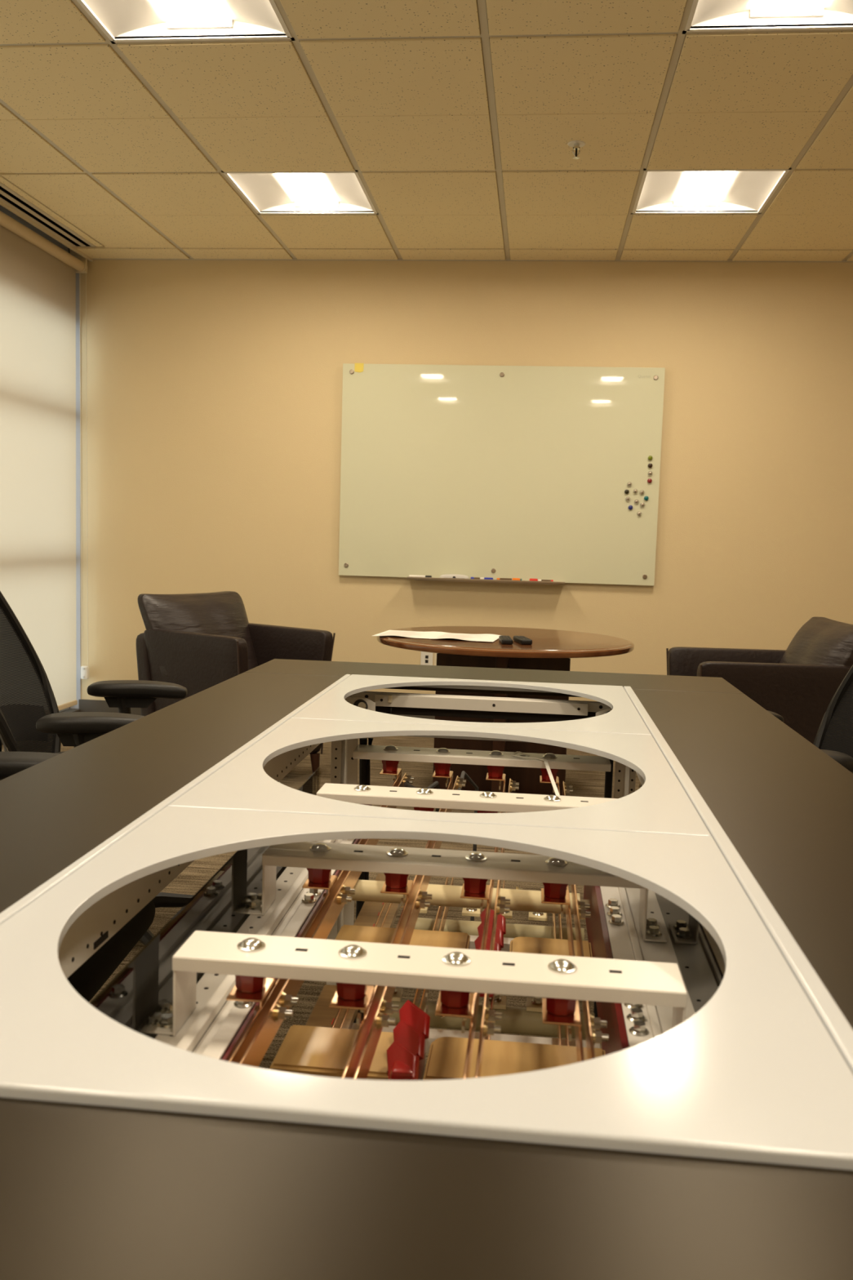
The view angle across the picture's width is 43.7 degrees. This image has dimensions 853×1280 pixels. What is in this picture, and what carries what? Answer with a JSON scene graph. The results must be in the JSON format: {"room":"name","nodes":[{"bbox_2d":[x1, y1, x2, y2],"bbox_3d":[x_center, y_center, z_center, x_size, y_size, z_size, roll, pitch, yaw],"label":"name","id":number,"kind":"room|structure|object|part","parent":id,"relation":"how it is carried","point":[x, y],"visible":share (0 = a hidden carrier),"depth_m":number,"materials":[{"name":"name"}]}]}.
{"room":"office","nodes":[
{"label":"office","id":0,"kind":"room"},
{"bbox_2d":[1,735,710,1078],"bbox_3d":[0.252,1.002,2.076,6.235,0.100,8.583,2,5,6],"label":"floor","id":1,"kind":"structure","parent":0,"point":[591,784],"depth_m":3.57,"materials":[{"name":"carpet"}]},
{"bbox_2d":[0,751,155,1002],"bbox_3d":[-0.898,0.403,1.843,0.763,1.068,0.696,2,5,2],"label":"office chair","id":2,"kind":"object","parent":1,"relation":"on","point":[87,980],"visible":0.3,"depth_m":1.84,"materials":[{"name":"black plastic"}]},
{"bbox_3d":[-0.780,0.499,1.847,0.520,0.106,0.499,2,5,2],"label":"seat","id":3,"kind":"part","parent":2,"relation":"part of","materials":[{"name":"black fabric"}]},
{"bbox_2d":[0,591,193,945],"bbox_3d":[-0.942,0.301,2.909,0.763,1.068,0.696,1,5,-6],"label":"office chair","id":4,"kind":"object","parent":1,"relation":"on","point":[31,720],"visible":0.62,"depth_m":3.02,"materials":[{"name":"black plastic"}]},
{"bbox_3d":[-1.175,0.094,2.864,0.281,0.661,0.520,1,5,-6],"label":"frame","id":5,"kind":"part","parent":4,"relation":"part of","materials":[{"name":"black plastic"}]},
{"bbox_2d":[135,591,335,773],"bbox_3d":[-0.915,0.215,5.015,0.716,0.846,0.638,6,7,36],"label":"leather armchair","id":6,"kind":"object","parent":1,"relation":"on","point":[197,642],"visible":0.55,"depth_m":4.92,"materials":[{"name":"black leather"}]},
{"bbox_3d":[-1.034,0.260,4.782,0.626,0.590,0.107,6,7,36],"label":"armrest","id":7,"kind":"part","parent":6,"relation":"part of","materials":[{"name":"black leather"}]},
{"bbox_2d":[137,591,257,677],"bbox_3d":[-1.062,-0.010,5.099,0.348,0.426,0.629,6,7,36],"label":"backrest","id":8,"kind":"object","parent":6,"relation":"on","point":[166,618],"depth_m":4.93,"materials":[{"name":"black leather"}]},
{"bbox_3d":[-0.728,0.229,5.203,0.626,0.590,0.107,6,7,36],"label":"armrest","id":9,"kind":"part","parent":6,"relation":"part of","materials":[{"name":"black leather"}]},
{"bbox_3d":[-0.533,0.591,5.068,0.049,0.109,0.048,6,7,36],"label":"leg","id":10,"kind":"part","parent":6,"relation":"part of","materials":[{"name":"brown wood"}]},
{"bbox_2d":[57,691,725,1080],"bbox_3d":[0.027,0.620,1.760,0.810,0.706,2.480,2,5,6],"label":"chassis","id":11,"kind":"object","parent":1,"relation":"on","point":[220,979],"visible":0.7,"depth_m":1.37,"materials":[{"name":"silver metal"},{"name":"copper"},{"name":"red plastic resin"}]},
{"bbox_3d":[-0.215,0.417,1.449,0.081,0.056,1.150,2,5,6],"label":"mounting rail","id":12,"kind":"part","parent":11,"relation":"part of","materials":[{"name":"white metal"}]},
{"bbox_3d":[-0.186,0.555,2.381,0.061,0.706,0.063,2,5,6],"label":"corner post","id":13,"kind":"part","parent":11,"relation":"part of","materials":[{"name":"white metal"}]},
{"bbox_3d":[-0.237,0.528,3.001,0.020,0.640,0.040,2,5,6],"label":"corner post","id":14,"kind":"part","parent":11,"relation":"part of","materials":[{"name":"white metal"}]},
{"bbox_3d":[-0.180,0.192,2.859,0.085,0.072,0.012,2,5,6],"label":"gusset plate","id":15,"kind":"part","parent":11,"relation":"part of","materials":[{"name":"white metal"}]},
{"bbox_2d":[387,694,391,714],"bbox_3d":[-0.104,0.203,2.947,0.017,0.106,0.036,2,5,6],"label":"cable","id":16,"kind":"object","parent":11,"relation":"attached to","point":[389,699],"visible":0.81,"depth_m":2.92,"materials":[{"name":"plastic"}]},
{"bbox_3d":[-0.057,0.568,1.704,0.036,0.007,0.036,2,5,6],"label":"terminal plate","id":17,"kind":"part","parent":11,"relation":"part of","materials":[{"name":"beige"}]},
{"bbox_3d":[-0.016,0.531,2.105,0.036,0.007,0.036,2,5,6],"label":"terminal plate","id":18,"kind":"part","parent":11,"relation":"part of","materials":[{"name":"beige"}]},
{"bbox_2d":[0,658,852,1279],"bbox_3d":[0.055,0.238,1.858,1.417,0.038,3.048,2,5,6],"label":"conference table","id":19,"kind":"object","parent":11,"relation":"on","point":[717,1144],"visible":1,"depth_m":0.78,"materials":[{"name":"black laminate"}]},
{"bbox_3d":[-0.501,0.219,1.926,0.296,0.030,2.302,2,5,6],"label":"panel","id":20,"kind":"part","parent":19,"relation":"part of","materials":[{"name":"black laminate"}]},
{"bbox_3d":[-0.343,0.216,1.907,0.015,0.028,2.303,2,5,6],"label":"trim","id":21,"kind":"part","parent":19,"relation":"part of","materials":[{"name":"grey ceramic"}]},
{"bbox_3d":[-0.083,0.363,0.538,1.417,0.030,0.382,2,5,6],"label":"panel","id":22,"kind":"part","parent":19,"relation":"part of","materials":[{"name":"black laminate"}]},
{"bbox_3d":[-0.031,0.301,1.109,0.769,0.028,0.769,2,5,6],"label":"panel","id":23,"kind":"part","parent":19,"relation":"part of","materials":[{"name":"grey ceramic"}]},
{"bbox_3d":[0.048,0.231,1.872,0.769,0.028,0.770,2,5,6],"label":"panel","id":24,"kind":"part","parent":19,"relation":"part of","materials":[{"name":"grey ceramic"}]},
{"bbox_3d":[0.127,0.161,2.632,0.769,0.028,0.760,2,5,6],"label":"panel","id":25,"kind":"part","parent":19,"relation":"part of","materials":[{"name":"grey ceramic"}]},
{"bbox_3d":[0.193,0.119,3.190,1.417,0.030,0.360,2,5,6],"label":"panel","id":26,"kind":"part","parent":19,"relation":"part of","materials":[{"name":"black laminate"}]},
{"bbox_3d":[0.442,0.247,1.829,0.021,0.028,2.303,2,5,6],"label":"trim","id":27,"kind":"part","parent":19,"relation":"part of","materials":[{"name":"grey ceramic"}]},
{"bbox_3d":[0.608,0.262,1.814,0.307,0.030,2.302,2,5,6],"label":"panel","id":28,"kind":"part","parent":19,"relation":"part of","materials":[{"name":"black laminate"}]},
{"bbox_2d":[403,770,478,920],"bbox_3d":[0.043,0.584,2.506,0.051,0.619,0.553,4,6,19],"label":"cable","id":29,"kind":"object","parent":11,"relation":"attached to","point":[464,774],"visible":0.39,"depth_m":2.62,"materials":[{"name":"grey plastic"}]},
{"bbox_3d":[0.073,0.439,1.815,0.418,0.036,0.036,2,5,6],"label":"insulating rod","id":30,"kind":"part","parent":11,"relation":"part of","materials":[{"name":"beige plastic"}]},
{"bbox_3d":[0.089,0.535,2.094,0.036,0.007,0.036,2,5,6],"label":"terminal plate","id":31,"kind":"part","parent":11,"relation":"part of","materials":[{"name":"beige"}]},
{"bbox_3d":[0.087,0.598,1.681,0.353,0.040,0.040,2,5,6],"label":"insulating rod","id":32,"kind":"part","parent":11,"relation":"part of","materials":[{"name":"beige"}]},
{"bbox_3d":[0.109,0.574,1.687,0.036,0.007,0.036,2,5,6],"label":"terminal plate","id":33,"kind":"part","parent":11,"relation":"part of","materials":[{"name":"beige"}]},
{"bbox_3d":[0.125,0.564,2.048,0.353,0.040,0.040,2,5,6],"label":"insulating rod","id":34,"kind":"part","parent":11,"relation":"part of","materials":[{"name":"beige"}]},
{"bbox_3d":[0.150,0.537,2.088,0.036,0.007,0.036,2,5,6],"label":"terminal plate","id":35,"kind":"part","parent":11,"relation":"part of","materials":[{"name":"beige"}]},
{"bbox_3d":[0.176,0.577,1.680,0.036,0.007,0.036,2,5,6],"label":"terminal plate","id":36,"kind":"part","parent":11,"relation":"part of","materials":[{"name":"beige"}]},
{"bbox_2d":[511,751,559,795],"bbox_3d":[0.238,0.276,2.064,0.061,0.048,0.370,1,6,-11],"label":"strap","id":37,"kind":"object","parent":11,"relation":"attached to","point":[551,777],"visible":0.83,"depth_m":2.13,"materials":[{"name":"white"}]},
{"bbox_3d":[0.218,0.540,2.081,0.036,0.007,0.036,2,5,6],"label":"terminal plate","id":38,"kind":"part","parent":11,"relation":"part of","materials":[{"name":"beige"}]},
{"bbox_3d":[0.487,0.218,2.792,0.085,0.072,0.012,2,5,6],"label":"gusset plate","id":39,"kind":"part","parent":11,"relation":"part of","materials":[{"name":"white metal"}]},
{"bbox_3d":[0.418,0.579,2.320,0.045,0.706,0.063,2,5,6],"label":"corner post","id":40,"kind":"part","parent":11,"relation":"part of","materials":[{"name":"grey metal"}]},
{"bbox_3d":[0.541,0.559,2.923,0.020,0.640,0.040,2,5,6],"label":"corner post","id":41,"kind":"part","parent":11,"relation":"part of","materials":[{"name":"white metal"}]},
{"bbox_3d":[0.309,0.438,1.396,0.130,0.054,1.150,2,5,6],"label":"mounting rail","id":42,"kind":"part","parent":11,"relation":"part of","materials":[{"name":"silver metal"}]},
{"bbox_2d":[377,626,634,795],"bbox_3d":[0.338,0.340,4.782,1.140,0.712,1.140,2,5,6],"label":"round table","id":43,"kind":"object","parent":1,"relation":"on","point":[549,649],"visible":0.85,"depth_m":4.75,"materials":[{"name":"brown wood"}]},
{"bbox_2d":[372,630,502,642],"bbox_3d":[0.053,-0.022,4.676,0.530,0.009,0.340,3,6,11],"label":"document","id":44,"kind":"object","parent":43,"relation":"on","point":[415,634],"visible":0.99,"depth_m":4.67,"materials":[{"name":"white paper"}]},
{"bbox_2d":[498,635,513,644],"bbox_3d":[0.334,-0.001,4.478,0.048,0.024,0.180,2,5,0],"label":"remote control","id":45,"kind":"object","parent":43,"relation":"on","point":[507,640],"visible":1,"depth_m":4.39,"materials":[{"name":"black plastic"}]},
{"bbox_2d":[513,635,532,644],"bbox_3d":[0.406,0.000,4.491,0.048,0.024,0.180,1,5,-7],"label":"remote control","id":46,"kind":"object","parent":43,"relation":"on","point":[522,640],"visible":1,"depth_m":4.42,"materials":[{"name":"black plastic"}]},
{"bbox_2d":[666,616,852,743],"bbox_3d":[1.423,0.335,4.481,0.716,0.846,0.638,2,5,1],"label":"leather armchair","id":47,"kind":"object","parent":1,"relation":"on","point":[798,683],"visible":0.41,"depth_m":4.18,"materials":[{"name":"black leather"}]},
{"bbox_3d":[1.383,0.336,4.744,0.626,0.590,0.107,2,5,1],"label":"armrest","id":48,"kind":"part","parent":47,"relation":"part of","materials":[{"name":"black leather"}]},
{"bbox_3d":[1.375,0.385,4.225,0.626,0.590,0.107,2,5,1],"label":"armrest","id":49,"kind":"part","parent":47,"relation":"part of","materials":[{"name":"black leather"}]},
{"bbox_2d":[779,616,852,666],"bbox_3d":[1.615,0.130,4.464,0.348,0.426,0.629,2,5,1],"label":"cushion","id":50,"kind":"object","parent":47,"relation":"on","point":[820,642],"depth_m":4.33,"materials":[{"name":"black leather"}]},
{"bbox_2d":[767,665,852,773],"bbox_3d":[0.939,0.375,2.716,0.763,1.068,0.696,2,5,3],"label":"office chair","id":51,"kind":"object","parent":1,"relation":"on","point":[834,735],"visible":0.14,"depth_m":2.90,"materials":[{"name":"black plastic"}]},
{"bbox_3d":[1.185,0.181,2.686,0.281,0.661,0.520,2,5,3],"label":"frame","id":52,"kind":"part","parent":51,"relation":"part of","materials":[{"name":"black plastic"}]},
{"bbox_2d":[0,0,852,261],"bbox_3d":[0.467,-1.750,1.801,5.741,0.020,8.383,2,5,6],"label":"ceiling","id":53,"kind":"structure","parent":0,"point":[740,100],"depth_m":4.10,"materials":[{"name":"tile"}]},
{"bbox_2d":[0,182,96,247],"bbox_3d":[-2.195,-1.967,3.281,0.136,0.021,5.405,2,5,6],"label":"ceiling vent","id":54,"kind":"object","parent":53,"relation":"in","point":[8,197],"visible":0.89,"depth_m":5.43,"materials":[{"name":"black metal"}]},
{"bbox_2d":[76,0,291,42],"bbox_3d":[-0.756,-1.960,3.129,0.598,0.106,0.598,2,5,6],"label":"ceiling lamp","id":55,"kind":"object","parent":53,"relation":"attached to","point":[121,20],"visible":0.96,"depth_m":3.37,"materials":[{"name":"white plastic"}]},
{"bbox_3d":[-0.727,-1.966,3.414,0.570,0.058,0.001,2,5,6],"label":"plate","id":56,"kind":"part","parent":55,"relation":"part of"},
{"bbox_2d":[223,171,377,213],"bbox_3d":[-0.567,-2.126,4.942,0.598,0.106,0.598,2,5,6],"label":"ceiling lamp","id":57,"kind":"object","parent":53,"relation":"attached to","point":[269,192],"visible":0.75,"depth_m":5.02,"materials":[{"name":"white plastic"}]},
{"bbox_3d":[-0.538,-2.132,5.226,0.570,0.058,0.001,2,5,6],"label":"plate","id":58,"kind":"part","parent":57,"relation":"part of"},
{"bbox_2d":[0,0,852,262],"bbox_3d":[0.453,-1.736,1.599,5.755,0.031,8.790,2,5,6],"label":"ceiling grid","id":59,"kind":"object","parent":53,"relation":"attached to","point":[482,4],"depth_m":4.09,"materials":[{"name":"beige paint"}]},
{"bbox_2d":[567,140,586,159],"bbox_3d":[0.594,-1.938,4.213,0.072,0.054,0.072,2,5,6],"label":"sprinkler","id":60,"kind":"object","parent":53,"relation":"attached to","point":[576,144],"visible":1,"depth_m":4.21,"materials":[{"name":"white metal"}]},
{"bbox_2d":[632,168,789,213],"bbox_3d":[1.252,-2.054,4.759,0.598,0.106,0.598,2,5,6],"label":"ceiling lamp","id":61,"kind":"object","parent":53,"relation":"attached to","point":[660,191],"visible":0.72,"depth_m":4.85,"materials":[{"name":"white plastic"}]},
{"bbox_3d":[1.281,-2.061,5.043,0.570,0.058,0.001,2,5,6],"label":"plate","id":62,"kind":"part","parent":61,"relation":"part of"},
{"bbox_2d":[684,0,852,31],"bbox_3d":[1.064,-1.888,2.947,0.598,0.106,0.598,2,5,6],"label":"ceiling lamp","id":63,"kind":"object","parent":53,"relation":"attached to","point":[705,15],"visible":0.98,"depth_m":3.22,"materials":[{"name":"white"}]},
{"bbox_3d":[1.093,-1.894,3.231,0.570,0.058,0.001,2,5,6],"label":"plate","id":64,"kind":"part","parent":63,"relation":"part of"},
{"bbox_2d":[69,248,852,701],"bbox_3d":[0.735,-0.926,6.131,6.235,3.000,0.100,2,5,6],"label":"wall","id":65,"kind":"structure","parent":0,"point":[212,393],"depth_m":6.12,"materials":[{"name":"beige paint"}]},
{"bbox_2d":[0,200,93,743],"bbox_3d":[-2.530,-0.651,2.214,0.215,3.000,8.383,2,5,6],"label":"window","id":66,"kind":"structure","parent":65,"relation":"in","point":[2,209],"depth_m":6.34,"materials":[{"name":"silver metal"}]},
{"bbox_2d":[0,210,88,711],"bbox_3d":[-2.446,-0.574,2.506,0.070,2.635,7.765,2,5,6],"label":"roller shade","id":67,"kind":"object","parent":66,"relation":"attached to","point":[37,277],"visible":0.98,"depth_m":5.82,"materials":[{"name":"beige fabric"}]},
{"bbox_3d":[-2.036,-0.996,6.317,0.042,2.350,0.029,2,5,6],"label":"pull chain","id":68,"kind":"part","parent":67,"relation":"part of","materials":[{"name":"beige plastic"}]},
{"bbox_2d":[78,699,435,719],"bbox_3d":[0.781,0.526,6.205,5.845,0.100,0.008,2,5,6],"label":"baseboard","id":69,"kind":"structure","parent":65,"relation":"attached to","point":[84,705],"depth_m":6.48,"materials":[{"name":"brown rubber"}]},
{"bbox_2d":[420,651,433,665],"bbox_3d":[0.002,0.116,6.249,0.072,0.116,0.008,2,5,6],"label":"wall outlet","id":70,"kind":"object","parent":65,"relation":"attached to","point":[426,658],"visible":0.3,"depth_m":6.25,"materials":[{"name":"white plastic"}]},
{"bbox_2d":[434,653,436,665],"bbox_3d":[0.067,0.119,6.244,0.044,0.116,0.004,2,5,6],"label":"blank wall plate","id":71,"kind":"object","parent":65,"relation":"attached to","point":[435,654],"visible":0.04,"depth_m":6.24,"materials":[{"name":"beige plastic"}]},
{"bbox_2d":[338,363,665,586],"bbox_3d":[0.409,-0.950,6.090,1.822,1.216,0.035,2,6,6],"label":"board","id":72,"kind":"object","parent":65,"relation":"attached to","point":[524,473],"visible":1,"depth_m":6.08,"materials":[{"name":"beige"}]},
{"bbox_2d":[354,363,364,372],"bbox_3d":[-0.386,-1.562,6.106,0.052,0.052,0.010,2,5,6],"label":"sticky note","id":73,"kind":"object","parent":72,"relation":"attached to","point":[358,367],"visible":1,"depth_m":6.10,"materials":[{"name":"yellow paper"}]},
{"bbox_2d":[407,576,564,585],"bbox_3d":[0.342,-0.340,6.120,0.902,0.022,0.105,2,5,6],"label":"tray","id":74,"kind":"object","parent":72,"relation":"attached to","point":[432,579],"visible":1,"depth_m":6.10,"materials":[{"name":"silver metal"}]},
{"bbox_2d":[408,574,431,577],"bbox_3d":[-0.035,-0.366,6.144,0.130,0.017,0.017,2,5,6],"label":"marker","id":75,"kind":"object","parent":74,"relation":"on","point":[410,575],"visible":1,"depth_m":6.14,"materials":[{"name":"white plastic"}]},
{"bbox_2d":[440,573,469,578],"bbox_3d":[0.161,-0.364,6.120,0.166,0.030,0.053,2,5,6],"label":"eraser","id":76,"kind":"object","parent":74,"relation":"on","point":[446,575],"visible":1,"depth_m":6.10,"materials":[{"name":"grey plastic"}]},
{"bbox_2d":[471,577,493,579],"bbox_3d":[0.318,-0.352,6.108,0.129,0.017,0.017,2,5,6],"label":"marker","id":77,"kind":"object","parent":74,"relation":"on","point":[482,578],"visible":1,"depth_m":6.10,"materials":[{"name":"blue plastic"}]},
{"bbox_3d":[0.345,-0.339,6.157,0.840,0.012,0.032,2,5,6],"label":"plate","id":78,"kind":"part","parent":74,"relation":"part of","materials":[{"name":"silver metal"}]},
{"bbox_2d":[497,577,522,580],"bbox_3d":[0.475,-0.346,6.093,0.144,0.021,0.021,2,5,6],"label":"marker","id":79,"kind":"object","parent":74,"relation":"on","point":[507,579],"visible":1,"depth_m":6.08,"materials":[{"name":"orange plastic"}]},
{"bbox_2d":[529,578,553,581],"bbox_3d":[0.656,-0.339,6.074,0.135,0.022,0.022,2,5,6],"label":"marker","id":80,"kind":"object","parent":74,"relation":"on","point":[531,580],"visible":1,"depth_m":6.07,"materials":[{"name":"red plastic"}]}
]}

